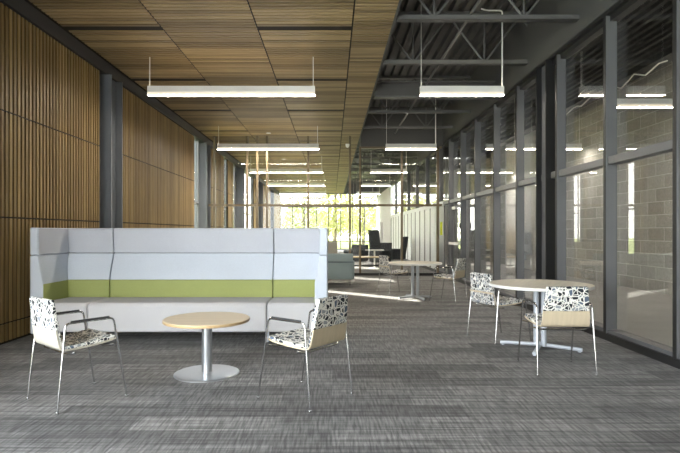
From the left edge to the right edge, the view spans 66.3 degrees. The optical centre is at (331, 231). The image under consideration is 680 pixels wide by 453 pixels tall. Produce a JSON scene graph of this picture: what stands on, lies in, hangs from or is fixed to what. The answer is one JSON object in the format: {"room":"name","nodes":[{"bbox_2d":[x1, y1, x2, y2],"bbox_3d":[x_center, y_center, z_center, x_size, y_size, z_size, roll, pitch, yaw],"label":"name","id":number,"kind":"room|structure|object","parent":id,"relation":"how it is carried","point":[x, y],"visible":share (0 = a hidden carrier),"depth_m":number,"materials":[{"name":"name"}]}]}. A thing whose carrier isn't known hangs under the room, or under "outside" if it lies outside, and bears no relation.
{"room":"office lounge","nodes":[
{"label":"office lounge","id":0,"kind":"room"},
{"bbox_2d":[0,2,280,344],"bbox_3d":[-4.050,-0.815,20.900,0.300,4.300,37.200,0,0,0],"label":"wall","id":1,"kind":"structure","parent":0,"point":[50,95],"depth_m":7.55,"materials":[{"name":"brown wood"}]},
{"bbox_2d":[0,0,280,195],"bbox_3d":[-3.962,-2.815,18.250,0.195,0.200,42.500,0,0,0],"label":"trim","id":2,"kind":"structure","parent":1,"relation":"attached to","point":[23,8],"depth_m":8.64,"materials":[{"name":"black metal"}]},
{"bbox_2d":[194,141,198,227],"bbox_3d":[-4.000,-0.690,15.150,0.060,4.050,0.700,0,0,0],"label":"window","id":3,"kind":"structure","parent":1,"relation":"in","point":[197,142],"depth_m":15.46,"materials":[{"name":"grey metal"}]},
{"bbox_2d":[224,160,225,227],"bbox_3d":[-4.000,-0.690,19.175,0.060,4.050,0.750,0,0,0],"label":"window","id":4,"kind":"structure","parent":1,"relation":"in","point":[225,160],"depth_m":19.51,"materials":[{"name":"grey metal"}]},
{"bbox_2d":[233,165,234,227],"bbox_3d":[-4.000,-0.690,20.900,0.060,4.050,0.700,0,0,0],"label":"window","id":5,"kind":"structure","parent":1,"relation":"in","point":[233,165],"depth_m":21.21,"materials":[{"name":"grey metal"}]},
{"bbox_2d":[249,178,252,227],"bbox_3d":[-4.000,-0.690,25.300,0.060,4.050,1.400,0,0,0],"label":"window","id":6,"kind":"structure","parent":1,"relation":"in","point":[251,214],"depth_m":25.96,"materials":[{"name":"grey metal"}]},
{"bbox_2d":[25,0,398,192],"bbox_3d":[-1.603,-2.985,18.250,4.913,0.100,42.500,0,0,0],"label":"ceiling","id":7,"kind":"structure","parent":0,"point":[186,42],"depth_m":8.73,"materials":[{"name":"brown wood"}]},
{"bbox_2d":[147,57,314,95],"bbox_3d":[-1.685,-2.610,8.720,2.800,0.650,0.090,0,0,0],"label":"pendant light","id":8,"kind":"object","parent":7,"relation":"hanging from","point":[151,90],"visible":1,"depth_m":8.67,"materials":[{"name":"grey metal"}]},
{"bbox_2d":[148,95,314,95],"bbox_3d":[-1.685,-2.289,8.720,2.790,0.008,0.082,0,0,0],"label":"diffuser","id":9,"kind":"object","parent":8,"relation":"attached to","point":[148,95],"depth_m":8.70,"materials":[{"name":"beige plastic"}]},
{"bbox_2d":[217,126,318,149],"bbox_3d":[-1.770,-2.610,14.400,2.800,0.650,0.090,0,0,0],"label":"pendant light","id":10,"kind":"object","parent":7,"relation":"hanging from","point":[219,146],"visible":1,"depth_m":14.36,"materials":[{"name":"beige metal"}]},
{"bbox_2d":[218,149,317,149],"bbox_3d":[-1.770,-2.289,14.400,2.790,0.008,0.082,0,0,0],"label":"diffuser","id":11,"kind":"object","parent":10,"relation":"attached to","point":[218,149],"depth_m":14.40,"materials":[{"name":"beige plastic"}]},
{"bbox_2d":[250,169,321,172],"bbox_3d":[-1.770,-2.610,20.100,2.800,0.650,0.090,0,0,0],"label":"pendant light","id":12,"kind":"object","parent":7,"relation":"hanging from","point":[251,170],"visible":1,"depth_m":20.05,"materials":[{"name":"beige metal"}]},
{"bbox_2d":[268,183,324,185],"bbox_3d":[-1.770,-2.610,25.800,2.800,0.650,0.090,0,0,0],"label":"pendant light","id":13,"kind":"object","parent":7,"relation":"hanging from","point":[269,184],"visible":0.96,"depth_m":25.76,"materials":[{"name":"beige metal"}]},
{"bbox_2d":[280,192,325,193],"bbox_3d":[-1.770,-2.610,31.500,2.800,0.650,0.090,0,0,0],"label":"pendant light","id":14,"kind":"object","parent":7,"relation":"hanging from","point":[280,192],"visible":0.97,"depth_m":31.45,"materials":[{"name":"beige metal"}]},
{"bbox_2d":[287,197,326,199],"bbox_3d":[-1.770,-2.610,36.600,2.800,0.650,0.090,0,0,0],"label":"pendant light","id":15,"kind":"object","parent":7,"relation":"hanging from","point":[288,198],"visible":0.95,"depth_m":36.56,"materials":[{"name":"beige metal"}]},
{"bbox_2d":[287,199,326,199],"bbox_3d":[-1.770,-2.289,36.600,2.790,0.008,0.082,0,0,0],"label":"diffuser","id":16,"kind":"object","parent":15,"relation":"attached to","point":[287,199],"depth_m":36.56,"materials":[{"name":"beige plastic"}]},
{"bbox_2d":[0,250,679,452],"bbox_3d":[1.575,1.395,18.300,11.250,0.120,42.600,0,0,0],"label":"floor","id":17,"kind":"structure","parent":0,"point":[420,384],"depth_m":4.44,"materials":[{"name":"carpet"}]},
{"bbox_2d":[26,296,127,414],"bbox_3d":[-2.053,0.920,4.187,0.570,0.829,0.574,0,0,40],"label":"armchair","id":18,"kind":"object","parent":17,"relation":"on","point":[45,325],"visible":1,"depth_m":4.03,"materials":[{"name":"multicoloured fabric"}]},
{"bbox_2d":[99,74,122,227],"bbox_3d":[-3.930,-0.690,9.200,0.300,4.050,0.560,0,0,0],"label":"steel column","id":19,"kind":"structure","parent":17,"relation":"on","point":[111,92],"depth_m":8.96,"materials":[{"name":"metal"}]},
{"bbox_2d":[30,228,327,341],"bbox_3d":[-1.857,0.641,6.692,3.605,1.388,0.895,0,0,0],"label":"sofa","id":20,"kind":"object","parent":17,"relation":"on","point":[139,278],"visible":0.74,"depth_m":6.90,"materials":[{"name":"grey fabric"}]},
{"bbox_2d":[199,143,210,227],"bbox_3d":[-3.930,-0.690,16.050,0.300,4.050,0.560,0,0,0],"label":"steel column","id":21,"kind":"structure","parent":17,"relation":"on","point":[204,149],"depth_m":15.80,"materials":[{"name":"metal"}]},
{"bbox_2d":[162,312,249,382],"bbox_3d":[-1.180,1.073,4.906,0.802,0.523,0.802,0,0,0],"label":"coffee table","id":22,"kind":"object","parent":17,"relation":"on","point":[206,372],"visible":1,"depth_m":4.86,"materials":[{"name":"brown wood"}]},
{"bbox_2d":[236,168,243,227],"bbox_3d":[-3.930,-0.690,22.300,0.300,4.050,0.560,0,0,0],"label":"steel column","id":23,"kind":"structure","parent":17,"relation":"on","point":[239,171],"depth_m":22.05,"materials":[{"name":"metal"}]},
{"bbox_2d":[259,182,262,227],"bbox_3d":[-3.930,-0.690,28.400,0.300,4.050,0.560,0,0,0],"label":"steel column","id":24,"kind":"structure","parent":17,"relation":"on","point":[260,183],"depth_m":28.15,"materials":[{"name":"metal"}]},
{"bbox_2d":[270,190,273,227],"bbox_3d":[-3.930,-0.690,33.800,0.300,4.050,0.560,0,0,0],"label":"steel column","id":25,"kind":"structure","parent":17,"relation":"on","point":[271,191],"depth_m":33.55,"materials":[{"name":"metal"}]},
{"bbox_2d":[256,294,352,412],"bbox_3d":[-0.212,0.920,4.228,0.574,0.829,0.570,0,0,37],"label":"armchair","id":26,"kind":"object","parent":17,"relation":"on","point":[329,322],"visible":1,"depth_m":4.08,"materials":[{"name":"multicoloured fabric"}]},
{"bbox_2d":[328,242,336,252],"bbox_3d":[-0.550,0.805,15.010,1.400,1.060,0.680,0,0,0],"label":"booth seat","id":27,"kind":"object","parent":17,"relation":"on","point":[332,246],"visible":0.11,"depth_m":14.67,"materials":[{"name":"beige fabric"}]},
{"bbox_2d":[328,253,353,285],"bbox_3d":[-0.490,0.935,13.262,2.100,0.800,0.875,0,0,0],"label":"lounge sofa","id":28,"kind":"object","parent":17,"relation":"on","point":[340,265],"visible":0.46,"depth_m":12.87,"materials":[{"name":"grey fabric"}]},
{"bbox_2d":[344,244,368,264],"bbox_3d":[0.969,0.917,20.632,0.820,0.835,0.755,0,0,31],"label":"lounge chair","id":29,"kind":"object","parent":17,"relation":"on","point":[355,247],"visible":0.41,"depth_m":20.67,"materials":[{"name":"grey fabric"}]},
{"bbox_2d":[353,256,388,265],"bbox_3d":[1.300,1.095,18.200,1.340,0.480,0.560,0,0,0],"label":"table","id":30,"kind":"object","parent":17,"relation":"on","point":[353,256],"visible":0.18,"depth_m":18.00,"materials":[{"name":"brown wood"}]},
{"bbox_2d":[365,249,383,268],"bbox_3d":[1.550,0.990,18.950,0.660,0.690,0.500,0,0,0],"label":"side table","id":31,"kind":"object","parent":17,"relation":"on","point":[374,250],"visible":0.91,"depth_m":18.92,"materials":[{"name":"white metal"}]},
{"bbox_2d":[368,230,390,266],"bbox_3d":[1.824,0.627,19.929,0.620,1.415,0.758,0,0,-42],"label":"lounge chair","id":32,"kind":"object","parent":17,"relation":"on","point":[374,236],"visible":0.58,"depth_m":19.96,"materials":[{"name":"grey fabric"}]},
{"bbox_2d":[380,222,382,242],"bbox_3d":[2.350,0.425,24.700,0.400,1.820,0.360,0,0,0],"label":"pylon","id":33,"kind":"object","parent":17,"relation":"on","point":[381,223],"visible":0.47,"depth_m":24.65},
{"bbox_2d":[373,243,392,264],"bbox_3d":[2.059,0.887,21.337,0.820,0.895,0.756,0,0,14],"label":"lounge chair","id":34,"kind":"object","parent":17,"relation":"on","point":[385,246],"visible":0.41,"depth_m":21.48,"materials":[{"name":"grey fabric"}]},
{"bbox_2d":[377,255,410,294],"bbox_3d":[1.356,0.920,11.299,0.574,0.829,0.570,0,0,-22],"label":"armchair","id":35,"kind":"object","parent":17,"relation":"on","point":[384,267],"visible":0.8,"depth_m":11.16,"materials":[{"name":"fabric"}]},
{"bbox_2d":[392,236,407,260],"bbox_3d":[2.786,0.762,21.986,0.757,1.145,0.780,0,0,21],"label":"lounge chair","id":36,"kind":"object","parent":17,"relation":"on","point":[396,252],"visible":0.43,"depth_m":21.64,"materials":[{"name":"grey fabric"}]},
{"bbox_2d":[388,261,441,300],"bbox_3d":[1.670,0.973,10.450,1.070,0.725,1.070,0,0,-20],"label":"dining table","id":37,"kind":"object","parent":17,"relation":"on","point":[412,264],"visible":0.99,"depth_m":10.41,"materials":[{"name":"brown wood"}]},
{"bbox_2d":[429,258,467,302],"bbox_3d":[2.273,0.920,10.148,0.574,0.829,0.570,0,0,37],"label":"armchair","id":38,"kind":"object","parent":17,"relation":"on","point":[460,266],"visible":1,"depth_m":10.02,"materials":[{"name":"fabric"}]},
{"bbox_2d":[466,272,531,344],"bbox_3d":[2.086,0.920,6.529,0.574,0.829,0.570,0,0,-22],"label":"armchair","id":39,"kind":"object","parent":17,"relation":"on","point":[481,292],"visible":0.8,"depth_m":6.39,"materials":[{"name":"multicoloured fabric"}]},
{"bbox_2d":[489,279,594,355],"bbox_3d":[2.390,0.964,5.975,1.130,0.743,1.130,0,0,29],"label":"dining table","id":40,"kind":"object","parent":17,"relation":"on","point":[535,285],"visible":0.84,"depth_m":5.91,"materials":[{"name":"brown wood"}]},
{"bbox_2d":[536,60,554,308],"bbox_3d":[3.430,-0.670,8.300,0.200,4.010,0.400,0,0,0],"label":"steel column","id":41,"kind":"structure","parent":17,"relation":"on","point":[545,76],"depth_m":8.10,"materials":[{"name":"grey metal"}]},
{"bbox_2d":[517,286,597,375],"bbox_3d":[2.190,0.920,5.096,0.570,0.829,0.574,0,0,1],"label":"armchair","id":42,"kind":"object","parent":17,"relation":"on","point":[563,306],"visible":1,"depth_m":4.84,"materials":[{"name":"fabric"}]},
{"bbox_2d":[344,183,376,192],"bbox_3d":[2.201,-3.375,39.500,2.677,0.880,0.200,0,0,0],"label":"wall","id":43,"kind":"structure","parent":0,"point":[356,185],"depth_m":39.40,"materials":[{"name":"grey paint"}]},
{"bbox_2d":[281,193,376,249],"bbox_3d":[-0.255,-0.805,39.510,7.350,4.280,0.140,0,0,0],"label":"window","id":44,"kind":"structure","parent":43,"relation":"in","point":[340,241],"depth_m":39.44,"materials":[{"name":"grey metal"}]},
{"bbox_2d":[343,0,401,193],"bbox_3d":[0.867,-3.368,18.250,0.032,0.895,42.500,0,0,0],"label":"trim","id":45,"kind":"structure","parent":43,"relation":"attached to","point":[400,1],"depth_m":9.06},
{"bbox_2d":[361,107,442,146],"bbox_3d":[2.136,-3.215,15.950,2.507,1.200,0.140,0,0,0],"label":"wall partition","id":46,"kind":"structure","parent":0,"point":[369,137],"depth_m":15.88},
{"bbox_2d":[208,136,441,275],"bbox_3d":[-0.210,-0.800,15.950,7.140,4.270,0.120,0,0,0],"label":"window","id":47,"kind":"structure","parent":46,"relation":"in","point":[214,204],"depth_m":15.89,"materials":[{"name":"brown metal"}]},
{"bbox_2d":[419,159,468,257],"bbox_3d":[5.407,-1.240,27.075,3.685,5.150,0.150,0,0,0],"label":"wall","id":48,"kind":"structure","parent":0,"point":[432,162],"depth_m":27.00,"materials":[{"name":"white paint"}]},
{"bbox_2d":[377,0,618,272],"bbox_3d":[3.465,-1.240,18.250,0.170,5.150,42.500,0,0,0],"label":"wall","id":49,"kind":"structure","parent":0,"point":[536,42],"depth_m":13.82,"materials":[{"name":"white paint"}]},
{"bbox_2d":[374,81,494,99],"bbox_3d":[2.142,-2.973,10.900,2.497,0.335,0.220,0,0,0],"label":"girder","id":50,"kind":"object","parent":49,"relation":"attached to","point":[384,90],"visible":0.71,"depth_m":10.89,"materials":[{"name":"grey metal"}]},
{"bbox_2d":[442,140,453,273],"bbox_3d":[3.471,-0.670,15.510,0.187,4.010,0.880,0,0,0],"label":"window","id":51,"kind":"structure","parent":49,"relation":"in","point":[449,144],"depth_m":15.07,"materials":[{"name":"grey metal"}]},
{"bbox_2d":[450,130,466,281],"bbox_3d":[3.471,-0.670,14.370,0.187,4.010,1.400,0,0,0],"label":"window","id":52,"kind":"structure","parent":49,"relation":"in","point":[461,135],"depth_m":13.67,"materials":[{"name":"grey metal"}]},
{"bbox_2d":[449,204,459,273],"bbox_3d":[3.400,0.215,14.400,0.120,2.060,1.320,0,0,0],"label":"door","id":53,"kind":"structure","parent":52,"relation":"attached to","point":[451,243],"depth_m":15.00,"materials":[{"name":"grey metal"}]},
{"bbox_2d":[460,119,480,286],"bbox_3d":[3.471,-0.670,13.000,0.187,4.010,1.340,0,0,0],"label":"window","id":54,"kind":"structure","parent":49,"relation":"in","point":[476,125],"depth_m":12.33,"materials":[{"name":"grey metal"}]},
{"bbox_2d":[476,104,500,290],"bbox_3d":[3.471,-0.670,11.605,0.187,4.010,1.450,0,0,0],"label":"window","id":55,"kind":"structure","parent":49,"relation":"in","point":[496,111],"depth_m":10.88,"materials":[{"name":"grey metal"}]},
{"bbox_2d":[377,0,629,195],"bbox_3d":[3.469,-2.700,18.250,0.182,0.050,42.500,0,0,0],"label":"trim","id":56,"kind":"structure","parent":49,"relation":"attached to","point":[620,3],"depth_m":8.46,"materials":[{"name":"grey metal"}]},
{"bbox_2d":[495,86,523,304],"bbox_3d":[3.471,-0.670,10.205,0.187,4.010,1.350,0,0,0],"label":"window","id":57,"kind":"structure","parent":49,"relation":"in","point":[519,94],"depth_m":9.53,"materials":[{"name":"grey metal"}]},
{"bbox_2d":[516,54,565,312],"bbox_3d":[3.471,-0.670,8.680,0.187,4.010,1.700,0,0,0],"label":"window","id":58,"kind":"structure","parent":49,"relation":"in","point":[560,64],"depth_m":7.83,"materials":[{"name":"grey metal"}]},
{"bbox_2d":[559,16,616,339],"bbox_3d":[3.471,-0.670,7.130,0.187,4.010,1.400,0,0,0],"label":"window","id":59,"kind":"structure","parent":49,"relation":"in","point":[607,27],"depth_m":6.43,"materials":[{"name":"grey metal"}]},
{"bbox_2d":[605,0,679,367],"bbox_3d":[3.471,-0.670,5.770,0.187,4.010,1.320,0,0,0],"label":"window","id":60,"kind":"structure","parent":49,"relation":"in","point":[666,354],"depth_m":5.16,"materials":[{"name":"grey metal"}]},
{"bbox_2d":[676,137,679,368],"bbox_3d":[3.471,-0.670,4.430,0.187,4.010,1.360,0,0,0],"label":"window","id":61,"kind":"structure","parent":49,"relation":"in","point":[677,360],"depth_m":5.08,"materials":[{"name":"grey metal"}]},
{"bbox_2d":[347,0,671,181],"bbox_3d":[4.032,-3.885,18.250,6.337,0.140,42.500,0,0,0],"label":"ceiling","id":62,"kind":"structure","parent":0,"point":[645,32],"depth_m":11.65,"materials":[{"name":"grey metal"}]},
{"bbox_2d":[353,181,372,199],"bbox_3d":[2.190,-3.050,36.632,1.400,1.530,0.153,0,0,0],"label":"pendant light","id":63,"kind":"object","parent":62,"relation":"hanging from","point":[354,198],"visible":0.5,"depth_m":36.56,"materials":[{"name":"beige metal"}]},
{"bbox_2d":[347,168,388,182],"bbox_3d":[2.151,-3.365,31.100,2.542,0.900,0.120,0,0,0],"label":"joist","id":64,"kind":"object","parent":62,"relation":"attached to","point":[355,181],"visible":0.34,"depth_m":31.05,"materials":[{"name":"grey paint"}]},
{"bbox_2d":[357,180,379,193],"bbox_3d":[2.190,-3.050,31.532,1.400,1.530,0.153,0,0,0],"label":"pendant light","id":65,"kind":"object","parent":62,"relation":"hanging from","point":[379,180],"visible":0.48,"depth_m":31.46,"materials":[{"name":"beige metal"}]},
{"bbox_2d":[348,163,392,179],"bbox_3d":[2.151,-3.365,29.000,2.542,0.900,0.120,0,0,0],"label":"joist","id":66,"kind":"object","parent":62,"relation":"attached to","point":[379,177],"visible":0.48,"depth_m":28.95,"materials":[{"name":"grey paint"}]},
{"bbox_2d":[355,0,535,156],"bbox_3d":[4.032,-3.885,12.000,6.337,0.140,30.000,0,0,0],"label":"truss","id":67,"kind":"object","parent":62,"relation":"attached to","point":[402,31],"visible":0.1,"depth_m":10.49,"materials":[{"name":"grey metal"}]},
{"bbox_2d":[351,159,397,175],"bbox_3d":[2.151,-3.365,26.900,2.542,0.900,0.120,0,0,0],"label":"joist","id":68,"kind":"object","parent":67,"relation":"attached to","point":[384,174],"visible":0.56,"depth_m":26.84,"materials":[{"name":"grey paint"}]},
{"bbox_2d":[351,152,400,170],"bbox_3d":[2.151,-3.365,24.800,2.542,0.900,0.120,0,0,0],"label":"joist","id":69,"kind":"object","parent":67,"relation":"attached to","point":[362,169],"visible":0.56,"depth_m":24.75,"materials":[{"name":"grey paint"}]},
{"bbox_2d":[362,155,389,185],"bbox_3d":[2.190,-3.050,25.832,1.400,1.530,0.153,0,0,0],"label":"pendant light","id":70,"kind":"object","parent":67,"relation":"hanging from","point":[363,184],"visible":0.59,"depth_m":25.76,"materials":[{"name":"beige metal"}]},
{"bbox_2d":[352,144,409,164],"bbox_3d":[2.151,-3.365,22.700,2.542,0.900,0.120,0,0,0],"label":"joist","id":71,"kind":"object","parent":67,"relation":"attached to","point":[364,163],"visible":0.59,"depth_m":22.68,"materials":[{"name":"grey paint"}]},
{"bbox_2d":[354,145,417,158],"bbox_3d":[2.151,-3.365,20.600,2.542,0.900,0.120,0,0,0],"label":"joist","id":72,"kind":"object","parent":67,"relation":"attached to","point":[367,156],"visible":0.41,"depth_m":20.59,"materials":[{"name":"grey paint"}]},
{"bbox_2d":[370,150,406,172],"bbox_3d":[2.190,-3.050,20.132,1.400,1.530,0.153,0,0,0],"label":"pendant light","id":73,"kind":"object","parent":67,"relation":"hanging from","point":[371,170],"visible":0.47,"depth_m":20.05,"materials":[{"name":"beige metal"}]},
{"bbox_2d":[364,96,452,128],"bbox_3d":[2.151,-3.365,14.650,2.542,0.900,0.120,0,0,0],"label":"joist","id":74,"kind":"object","parent":67,"relation":"attached to","point":[380,126],"visible":0.48,"depth_m":14.63,"materials":[{"name":"grey paint"}]},
{"bbox_2d":[386,100,436,149],"bbox_3d":[2.190,-3.050,14.432,1.400,1.530,0.153,0,0,0],"label":"pendant light","id":75,"kind":"object","parent":67,"relation":"hanging from","point":[388,146],"visible":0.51,"depth_m":14.36,"materials":[{"name":"beige metal"}]},
{"bbox_2d":[386,149,435,149],"bbox_3d":[2.190,-2.289,14.400,1.390,0.008,0.082,0,0,0],"label":"diffuser","id":76,"kind":"object","parent":75,"relation":"attached to","point":[386,149],"depth_m":14.40,"materials":[{"name":"beige plastic"}]},
{"bbox_2d":[368,76,470,113],"bbox_3d":[2.151,-3.365,12.750,2.542,0.900,0.120,0,0,0],"label":"joist","id":77,"kind":"object","parent":67,"relation":"attached to","point":[388,111],"visible":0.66,"depth_m":12.70,"materials":[{"name":"grey paint"}]},
{"bbox_2d":[383,11,527,65],"bbox_3d":[2.151,-3.365,9.050,2.542,0.900,0.120,0,0,0],"label":"joist","id":78,"kind":"object","parent":67,"relation":"attached to","point":[411,62],"visible":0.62,"depth_m":9.00,"materials":[{"name":"grey paint"}]},
{"bbox_2d":[420,8,503,95],"bbox_3d":[2.175,-3.050,8.752,1.400,1.530,0.153,0,0,0],"label":"pendant light","id":79,"kind":"object","parent":67,"relation":"hanging from","point":[424,90],"visible":1,"depth_m":8.68,"materials":[{"name":"grey metal"}]},
{"bbox_2d":[420,95,502,95],"bbox_3d":[2.175,-2.289,8.720,1.390,0.008,0.082,0,0,0],"label":"diffuser","id":80,"kind":"object","parent":79,"relation":"attached to","point":[420,95],"depth_m":8.70,"materials":[{"name":"beige plastic"}]},
{"bbox_2d":[396,0,578,21],"bbox_3d":[2.151,-3.365,7.180,2.542,0.900,0.120,0,0,0],"label":"joist","id":81,"kind":"object","parent":67,"relation":"attached to","point":[431,17],"visible":0.95,"depth_m":7.13,"materials":[{"name":"grey paint"}]},
{"bbox_2d":[466,169,473,172],"bbox_3d":[5.322,-2.353,20.100,0.270,0.116,0.090,0,0,0],"label":"pendant light","id":82,"kind":"object","parent":62,"relation":"hanging from","point":[467,170],"depth_m":20.06,"materials":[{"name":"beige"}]},
{"bbox_2d":[512,98,515,149],"bbox_3d":[5.024,-2.981,14.400,0.083,1.408,0.090,0,0,0],"label":"pendant light","id":83,"kind":"object","parent":62,"relation":"hanging from","point":[513,145],"depth_m":14.40,"materials":[{"name":"beige metal"}]},
{"bbox_2d":[566,108,581,149],"bbox_3d":[6.681,-2.843,14.400,0.414,1.132,0.090,0,0,0],"label":"pendant light","id":84,"kind":"object","parent":62,"relation":"hanging from","point":[568,146],"depth_m":14.36,"materials":[{"name":"beige metal"}]},
{"bbox_2d":[617,99,671,107],"bbox_3d":[6.050,-3.050,9.550,1.900,1.530,0.090,0,0,0],"label":"pendant light","id":85,"kind":"object","parent":62,"relation":"hanging from","point":[621,103],"visible":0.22,"depth_m":9.51,"materials":[{"name":"grey metal"}]},
{"bbox_2d":[617,107,671,107],"bbox_3d":[6.050,-2.289,9.550,1.890,0.008,0.082,0,0,0],"label":"diffuser","id":86,"kind":"object","parent":85,"relation":"attached to","point":[617,107],"depth_m":9.54,"materials":[{"name":"beige plastic"}]},
{"bbox_2d":[454,47,671,169],"bbox_3d":[6.000,-3.140,14.000,0.300,0.110,24.000,0,0,0],"label":"cable tray","id":87,"kind":"object","parent":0,"point":[646,66],"visible":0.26,"depth_m":11.41,"materials":[{"name":"grey metal"}]},
{"bbox_2d":[566,60,667,114],"bbox_3d":[5.801,-2.964,11.551,0.126,0.163,5.109,0,0,0],"label":"loose cable","id":88,"kind":"object","parent":87,"relation":"hanging from","point":[665,60],"visible":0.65,"depth_m":10.27,"materials":[{"name":"white plastic"}]},
{"bbox_2d":[469,62,671,295],"bbox_3d":[7.175,-1.240,12.000,0.150,5.150,30.000,0,0,0],"label":"wall","id":89,"kind":"structure","parent":0,"point":[644,186],"depth_m":12.93,"materials":[{"name":"concrete"}]},
{"bbox_2d":[481,169,492,172],"bbox_3d":[5.978,-2.353,20.100,0.424,0.116,0.090,0,0,0],"label":"pendant light","id":90,"kind":"object","parent":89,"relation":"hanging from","point":[490,170],"depth_m":20.06,"materials":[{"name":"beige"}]},
{"bbox_2d":[501,142,511,172],"bbox_3d":[6.730,-2.873,20.100,0.386,1.157,0.090,0,0,0],"label":"pendant light","id":91,"kind":"object","parent":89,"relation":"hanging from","point":[502,170],"depth_m":20.06,"materials":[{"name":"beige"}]},
{"bbox_2d":[510,232,531,259],"bbox_3d":[6.866,0.523,18.950,0.460,1.016,1.100,0,0,0],"label":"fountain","id":92,"kind":"object","parent":89,"relation":"attached to","point":[527,235],"visible":0.63,"depth_m":18.51,"materials":[{"name":"silver metal"}]},
{"bbox_2d":[510,249,525,259],"bbox_3d":[6.876,0.833,19.240,0.440,0.396,0.520,0,0,0],"label":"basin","id":93,"kind":"object","parent":92,"relation":"in","point":[513,251],"depth_m":19.07,"materials":[{"name":"silver metal"}]},
{"bbox_2d":[514,244,531,254],"bbox_3d":[6.866,0.643,18.675,0.460,0.376,0.550,0,0,0],"label":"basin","id":94,"kind":"object","parent":92,"relation":"in","point":[527,247],"depth_m":18.40,"materials":[{"name":"silver metal"}]},
{"bbox_2d":[524,144,535,149],"bbox_3d":[5.466,-2.346,14.400,0.304,0.138,0.090,0,0,0],"label":"pendant light","id":95,"kind":"object","parent":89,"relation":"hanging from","point":[526,146],"depth_m":14.36,"materials":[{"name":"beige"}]},
{"bbox_2d":[512,149,580,149],"bbox_3d":[5.950,-2.289,14.400,1.890,0.008,0.082,0,0,0],"label":"diffuser","id":96,"kind":"object","parent":95,"relation":"attached to","point":[512,149],"depth_m":14.40,"materials":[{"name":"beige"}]},
{"label":"outside","id":97,"kind":"structure","parent":0,"visible":0},
{"bbox_2d":[329,238,368,248],"bbox_3d":[0.000,1.600,40.000,140.000,0.270,160.000,0,0,0],"label":"ground","id":98,"kind":"structure","parent":97,"point":[344,245],"depth_m":72.56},
{"bbox_2d":[281,197,306,227],"bbox_3d":[-5.209,-1.146,60.032,6.179,5.669,6.032,0,0,0],"label":"tree","id":99,"kind":"object","parent":98,"relation":"on","point":[284,213],"visible":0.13,"depth_m":59.25,"materials":[{"name":"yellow plant"}]},
{"bbox_2d":[281,194,325,227],"bbox_3d":[-2.814,-1.055,52.003,4.783,5.486,4.859,0,0,0],"label":"tree","id":100,"kind":"object","parent":98,"relation":"on","point":[312,210],"visible":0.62,"depth_m":51.33,"materials":[{"name":"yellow plant"}]},
{"bbox_2d":[315,194,354,240],"bbox_3d":[0.286,-1.871,47.016,3.662,7.118,3.830,0,0,0],"label":"tree","id":101,"kind":"object","parent":98,"relation":"on","point":[333,222],"visible":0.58,"depth_m":46.53,"materials":[{"name":"green leaves"},{"name":"bark"}]},
{"bbox_2d":[311,209,358,240],"bbox_3d":[0.214,-0.687,63.947,6.710,4.752,7.043,0,0,0],"label":"tree","id":102,"kind":"object","parent":98,"relation":"on","point":[343,231],"visible":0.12,"depth_m":63.42,"materials":[{"name":"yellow plant"}]},
{"bbox_2d":[337,207,374,240],"bbox_3d":[3.598,-1.073,74.016,6.366,5.521,6.496,0,0,0],"label":"tree","id":103,"kind":"object","parent":98,"relation":"on","point":[354,207],"visible":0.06,"depth_m":73.80,"materials":[{"name":"green plant"}]},
{"bbox_2d":[342,194,375,243],"bbox_3d":[3.192,-1.340,54.022,4.431,6.056,4.520,0,0,0],"label":"tree","id":104,"kind":"object","parent":98,"relation":"on","point":[372,210],"visible":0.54,"depth_m":53.41,"materials":[{"name":"green leaves"},{"name":"bark"}]},
{"bbox_3d":[2.151,-3.365,5.300,2.542,0.900,0.120,0,0,0],"label":"joist","id":105,"kind":"object","parent":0,"visible":0},
{"bbox_2d":[394,0,481,133],"bbox_3d":[1.920,-3.010,6.435,0.044,0.044,18.870,0,0,0],"label":"rod","id":106,"kind":"object","parent":105,"relation":"on","point":[478,1],"visible":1,"depth_m":8.43,"materials":[{"name":"grey paint"}]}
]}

